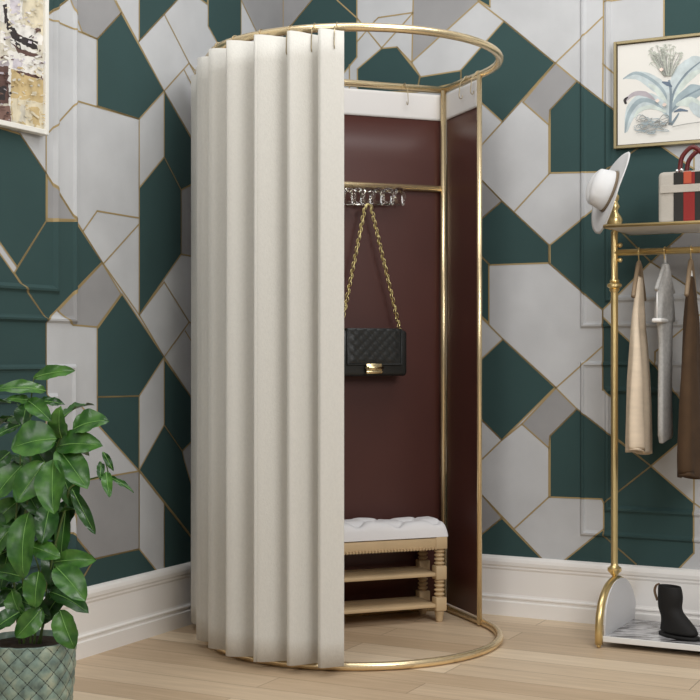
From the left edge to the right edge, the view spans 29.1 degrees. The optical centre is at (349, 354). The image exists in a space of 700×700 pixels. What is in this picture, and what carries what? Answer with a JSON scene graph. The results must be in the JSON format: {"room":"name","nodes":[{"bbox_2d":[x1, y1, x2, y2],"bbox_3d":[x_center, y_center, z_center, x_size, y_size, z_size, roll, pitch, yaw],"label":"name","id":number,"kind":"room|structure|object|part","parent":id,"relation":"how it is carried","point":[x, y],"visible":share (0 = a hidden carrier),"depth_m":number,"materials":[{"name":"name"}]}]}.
{"room":"clothing store fitting area","nodes":[
{"label":"clothing store fitting area","id":0,"kind":"room"},
{"bbox_2d":[0,0,282,596],"bbox_3d":[-1.604,-0.512,3.124,0.116,3.000,5.600,0,0,27],"label":"wall","id":1,"kind":"structure","parent":0,"point":[95,210],"depth_m":4.59,"materials":[{"name":"paper"}]},
{"bbox_2d":[0,0,48,135],"bbox_3d":[-1.121,-1.098,3.918,0.030,0.820,0.720,0,0,27],"label":"framed painting","id":2,"kind":"object","parent":1,"relation":"attached to","point":[24,24],"visible":1,"depth_m":4.14,"materials":[{"name":"white"}]},
{"bbox_2d":[0,562,192,659],"bbox_3d":[-1.555,0.876,3.099,0.024,0.225,5.600,0,0,27],"label":"baseboard","id":3,"kind":"structure","parent":1,"relation":"attached to","point":[131,609],"depth_m":4.64,"materials":[{"name":"white paint"}]},
{"bbox_2d":[73,611,699,699],"bbox_3d":[0.028,1.008,2.289,3.621,0.040,5.620,0,0,27],"label":"floor","id":4,"kind":"structure","parent":0,"point":[535,659],"depth_m":4.21,"materials":[{"name":"brown wood"}]},
{"bbox_2d":[0,629,76,699],"bbox_3d":[-0.832,0.862,3.500,0.243,0.252,0.243,0,0,0],"label":"plant pot","id":5,"kind":"object","parent":4,"relation":"on","point":[45,672],"visible":0.86,"depth_m":3.40,"materials":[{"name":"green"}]},
{"bbox_2d":[0,365,133,648],"bbox_3d":[-0.794,0.391,3.519,0.296,0.732,0.383,0,0,-43],"label":"potted plant","id":6,"kind":"object","parent":5,"relation":"in","point":[50,465],"visible":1,"depth_m":3.45,"materials":[{"name":"green plant"}]},
{"bbox_3d":[-0.865,0.469,3.515,0.026,0.574,0.007,0,0,0],"label":"stem","id":7,"kind":"part","parent":6,"relation":"part of","materials":[{"name":"green plant"}]},
{"bbox_3d":[-0.839,0.408,3.515,0.036,0.696,0.007,0,0,0],"label":"stem","id":8,"kind":"part","parent":6,"relation":"part of","materials":[{"name":"green plant"}]},
{"bbox_3d":[-0.822,0.583,3.515,0.035,0.348,0.007,0,0,0],"label":"stem","id":9,"kind":"part","parent":6,"relation":"part of","materials":[{"name":"green plant"}]},
{"bbox_3d":[-0.789,0.619,3.515,0.053,0.275,0.007,0,0,0],"label":"stem","id":10,"kind":"part","parent":6,"relation":"part of","materials":[{"name":"green plant"}]},
{"bbox_3d":[-0.777,0.475,3.515,0.098,0.562,0.007,0,0,0],"label":"stem","id":11,"kind":"part","parent":6,"relation":"part of","materials":[{"name":"green plant"}]},
{"bbox_3d":[-0.720,0.508,3.515,0.182,0.496,0.007,0,0,0],"label":"stem","id":12,"kind":"part","parent":6,"relation":"part of","materials":[{"name":"green plant"}]},
{"bbox_2d":[195,23,503,670],"bbox_3d":[0.044,-0.025,4.651,1.039,2.025,0.878,0,0,-21],"label":"metal frame","id":13,"kind":"object","parent":4,"relation":"on","point":[346,27],"visible":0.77,"depth_m":4.91,"materials":[{"name":"gold metal"}]},
{"bbox_2d":[191,28,343,667],"bbox_3d":[-0.379,-0.021,4.461,0.219,1.963,0.909,0,0,-37],"label":"curtain","id":14,"kind":"object","parent":13,"relation":"hanging from","point":[267,123],"visible":1,"depth_m":4.23,"materials":[{"name":"beige fabric"}]},
{"bbox_2d":[286,25,291,54],"bbox_3d":[-0.191,-0.992,4.255,0.003,0.100,0.050,0,0,24],"label":"curtain hook","id":15,"kind":"object","parent":13,"relation":"hanging from","point":[289,25],"visible":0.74,"depth_m":4.24,"materials":[{"name":"gold metal"}]},
{"bbox_2d":[311,23,315,51],"bbox_3d":[-0.113,-0.992,4.223,0.003,0.100,0.061,0,0,14],"label":"curtain hook","id":16,"kind":"object","parent":13,"relation":"hanging from","point":[314,23],"visible":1,"depth_m":4.20,"materials":[{"name":"gold metal"}]},
{"bbox_2d":[334,22,337,48],"bbox_3d":[-0.044,-0.992,4.194,0.003,0.100,0.093,0,0,6],"label":"curtain hook","id":17,"kind":"object","parent":13,"relation":"hanging from","point":[336,22],"visible":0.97,"depth_m":4.15,"materials":[{"name":"gold metal"}]},
{"bbox_3d":[0.046,-1.025,4.645,1.039,0.026,0.865,0,0,-21],"label":"rail","id":18,"kind":"part","parent":13,"relation":"part of","materials":[{"name":"gold metal"}]},
{"bbox_3d":[-0.013,0.974,4.720,1.095,0.026,1.027,0,0,0],"label":"rail","id":19,"kind":"part","parent":13,"relation":"part of","materials":[{"name":"gold metal"}]},
{"bbox_2d":[344,187,405,205],"bbox_3d":[0.077,-0.594,5.066,0.301,0.083,0.045,0,0,-21],"label":"hook rack","id":20,"kind":"object","parent":13,"relation":"hanging from","point":[393,199],"visible":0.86,"depth_m":5.07,"materials":[{"name":"silver metal"}]},
{"bbox_2d":[344,203,405,375],"bbox_3d":[0.080,-0.244,5.045,0.273,0.646,0.102,0,0,-20],"label":"handbag","id":21,"kind":"object","parent":20,"relation":"hanging from","point":[367,351],"visible":0.94,"depth_m":5.02,"materials":[{"name":"black leather"}]},
{"bbox_3d":[0.011,-0.322,5.027,0.112,0.485,0.012,0,0,-21],"label":"chain","id":22,"kind":"part","parent":21,"relation":"part of","materials":[{"name":"gold metal"}]},
{"bbox_3d":[0.135,-0.323,5.075,0.132,0.485,0.012,0,0,-21],"label":"chain","id":23,"kind":"part","parent":21,"relation":"part of","materials":[{"name":"gold metal"}]},
{"bbox_3d":[-0.092,0.974,5.055,0.984,0.026,0.027,0,0,-21],"label":"rail","id":24,"kind":"part","parent":13,"relation":"part of","materials":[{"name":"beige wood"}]},
{"bbox_2d":[344,88,440,600],"bbox_3d":[-0.086,-0.025,5.057,0.958,1.958,0.010,0,0,-21],"label":"panel","id":25,"kind":"object","parent":13,"relation":"hanging from","point":[392,424],"visible":0.43,"depth_m":5.15,"materials":[{"name":"red leather"}]},
{"bbox_3d":[-0.092,-1.025,5.055,0.984,0.026,0.027,0,0,-21],"label":"rail","id":26,"kind":"part","parent":13,"relation":"part of","materials":[{"name":"gold metal"}]},
{"bbox_3d":[0.361,-0.018,5.209,0.022,2.001,0.023,0,0,0],"label":"post","id":27,"kind":"part","parent":13,"relation":"part of","materials":[{"name":"gold metal"}]},
{"bbox_2d":[446,80,476,615],"bbox_3d":[0.421,-0.025,5.064,0.010,1.958,0.289,0,0,-19],"label":"panel","id":28,"kind":"object","parent":13,"relation":"hanging from","point":[461,114],"visible":0.98,"depth_m":5.06,"materials":[{"name":"red leather"}]},
{"bbox_3d":[0.471,-0.018,4.914,0.018,2.001,0.019,0,0,0],"label":"post","id":29,"kind":"part","parent":13,"relation":"part of","materials":[{"name":"gold metal"}]},
{"bbox_2d":[344,516,447,621],"bbox_3d":[-0.069,0.797,4.932,0.853,0.382,0.199,0,0,-21],"label":"bench","id":30,"kind":"object","parent":4,"relation":"on","point":[361,535],"visible":0.49,"depth_m":4.96,"materials":[{"name":"brown wood"}]},
{"bbox_2d":[344,566,435,581],"bbox_3d":[-0.069,0.811,4.932,0.780,0.013,0.180,0,0,-21],"label":"shelf","id":31,"kind":"object","parent":30,"relation":"attached to","point":[409,571],"depth_m":4.97,"materials":[{"name":"brown wood"}]},
{"bbox_2d":[344,596,435,613],"bbox_3d":[-0.069,0.926,4.932,0.780,0.013,0.180,0,0,-21],"label":"shelf","id":32,"kind":"object","parent":30,"relation":"attached to","point":[413,602],"depth_m":4.98,"materials":[{"name":"brown wood"}]},
{"bbox_2d":[344,516,447,541],"bbox_3d":[-0.069,0.639,4.932,0.853,0.067,0.194,0,0,-21],"label":"cushion","id":33,"kind":"object","parent":30,"relation":"on","point":[427,528],"depth_m":4.94,"materials":[{"name":"white fabric"}]},
{"bbox_3d":[0.277,0.830,5.145,0.046,0.317,0.046,0,0,-21],"label":"leg","id":34,"kind":"part","parent":30,"relation":"part of","materials":[{"name":"brown wood"}]},
{"bbox_3d":[0.331,0.830,5.005,0.046,0.317,0.046,0,0,-21],"label":"leg","id":35,"kind":"part","parent":30,"relation":"part of","materials":[{"name":"brown wood"}]},
{"bbox_2d":[595,193,699,651],"bbox_3d":[1.352,0.209,4.512,1.007,1.558,0.424,0,0,27],"label":"clothes rack","id":36,"kind":"object","parent":4,"relation":"on","point":[621,626],"visible":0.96,"depth_m":4.71,"materials":[{"name":"gold metal"}]},
{"bbox_2d":[586,152,629,233],"bbox_3d":[0.894,-0.562,4.682,0.146,0.285,0.274,0,0,0],"label":"hat","id":37,"kind":"object","parent":36,"relation":"on","point":[602,189],"visible":1,"depth_m":4.64,"materials":[{"name":"white fabric"}]},
{"bbox_3d":[0.876,-0.570,4.684,0.110,0.149,0.126,0,0,0],"label":"crown","id":38,"kind":"part","parent":37,"relation":"part of","materials":[{"name":"white fabric"}]},
{"bbox_3d":[0.925,0.181,4.719,0.052,1.226,0.052,0,0,0],"label":"post","id":39,"kind":"part","parent":36,"relation":"part of","materials":[{"name":"gold metal"}]},
{"bbox_3d":[0.951,0.869,4.735,0.004,0.178,0.397,0,0,27],"label":"panel","id":40,"kind":"part","parent":36,"relation":"part of","materials":[{"name":"white plastic"}]},
{"bbox_2d":[631,247,646,300],"bbox_3d":[1.002,-0.282,4.679,0.015,0.182,0.311,0,0,19],"label":"hanger","id":41,"kind":"object","parent":36,"relation":"hanging from","point":[638,268],"visible":0.91,"depth_m":4.63,"materials":[{"name":"beige wood"}]},
{"bbox_2d":[625,276,651,454],"bbox_3d":[1.000,0.042,4.680,0.079,0.628,0.290,0,0,22],"label":"trousers","id":42,"kind":"object","parent":41,"relation":"hanging from","point":[638,434],"visible":0.98,"depth_m":4.60,"materials":[{"name":"beige fabric"}]},
{"bbox_2d":[603,619,699,644],"bbox_3d":[1.346,0.958,4.500,0.938,0.014,0.345,0,0,27],"label":"shelf","id":43,"kind":"object","parent":36,"relation":"attached to","point":[626,631],"depth_m":4.59,"materials":[{"name":"grey stone"}]},
{"bbox_2d":[609,224,699,234],"bbox_3d":[1.346,-0.436,4.500,0.920,0.010,0.310,0,0,27],"label":"shelf","id":44,"kind":"object","parent":36,"relation":"attached to","point":[629,229],"depth_m":4.60,"materials":[{"name":"gold metal"}]},
{"bbox_3d":[1.346,-0.357,4.500,0.950,0.023,0.023,0,0,27],"label":"hanging rail","id":45,"kind":"part","parent":36,"relation":"part of","materials":[{"name":"gold metal"}]},
{"bbox_2d":[652,246,677,323],"bbox_3d":[1.082,-0.242,4.637,0.035,0.264,0.240,0,0,27],"label":"hanger","id":46,"kind":"object","parent":36,"relation":"hanging from","point":[656,320],"visible":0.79,"depth_m":4.56,"materials":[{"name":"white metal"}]},
{"bbox_2d":[654,263,674,443],"bbox_3d":[1.087,-0.006,4.646,0.051,0.616,0.193,0,0,27],"label":"scarf","id":47,"kind":"object","parent":46,"relation":"hanging from","point":[666,309],"visible":0.89,"depth_m":4.60,"materials":[{"name":"grey fabric"}]},
{"bbox_2d":[653,583,699,641],"bbox_3d":[1.100,0.865,4.557,0.078,0.171,0.192,0,0,-40],"label":"boot","id":48,"kind":"object","parent":36,"relation":"on","point":[675,624],"visible":1,"depth_m":4.54,"materials":[{"name":"black fabric"}]},
{"bbox_2d":[659,145,699,221],"bbox_3d":[1.170,-0.573,4.566,0.232,0.264,0.126,0,0,27],"label":"tote bag","id":49,"kind":"object","parent":36,"relation":"on","point":[679,190],"visible":0.94,"depth_m":4.53,"materials":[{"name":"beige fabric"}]},
{"bbox_3d":[1.149,-0.652,4.526,0.093,0.106,0.056,0,0,0],"label":"handle","id":50,"kind":"part","parent":49,"relation":"part of","materials":[{"name":"red leather"}]},
{"bbox_3d":[1.193,-0.652,4.611,0.104,0.106,0.015,0,0,27],"label":"handle","id":51,"kind":"part","parent":49,"relation":"part of","materials":[{"name":"red leather"}]},
{"bbox_2d":[684,246,696,296],"bbox_3d":[1.161,-0.283,4.596,0.017,0.182,0.330,0,0,19],"label":"hanger","id":52,"kind":"object","parent":36,"relation":"hanging from","point":[690,268],"visible":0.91,"depth_m":4.53,"materials":[{"name":"brown wood"}]},
{"bbox_2d":[677,276,699,478],"bbox_3d":[1.162,0.086,4.596,0.082,0.705,0.336,0,0,19],"label":"trousers","id":53,"kind":"object","parent":52,"relation":"hanging from","point":[688,443],"visible":0.93,"depth_m":4.48,"materials":[{"name":"brown fabric"}]},
{"bbox_2d":[283,0,699,569],"bbox_3d":[1.341,-0.512,4.800,3.600,3.000,0.114,0,0,27],"label":"wall","id":54,"kind":"structure","parent":0,"point":[547,110],"depth_m":5.04,"materials":[{"name":"paper"}]},
{"bbox_2d":[446,551,699,624],"bbox_3d":[1.315,0.876,4.751,3.600,0.225,0.024,0,0,27],"label":"baseboard","id":55,"kind":"structure","parent":54,"relation":"attached to","point":[515,586],"depth_m":5.01,"materials":[{"name":"white paint"}]},
{"bbox_2d":[613,33,699,149],"bbox_3d":[1.187,-0.945,4.812,0.500,0.390,0.026,0,0,27],"label":"framed print","id":56,"kind":"object","parent":54,"relation":"attached to","point":[656,80],"visible":1,"depth_m":4.85,"materials":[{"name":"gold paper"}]}
]}

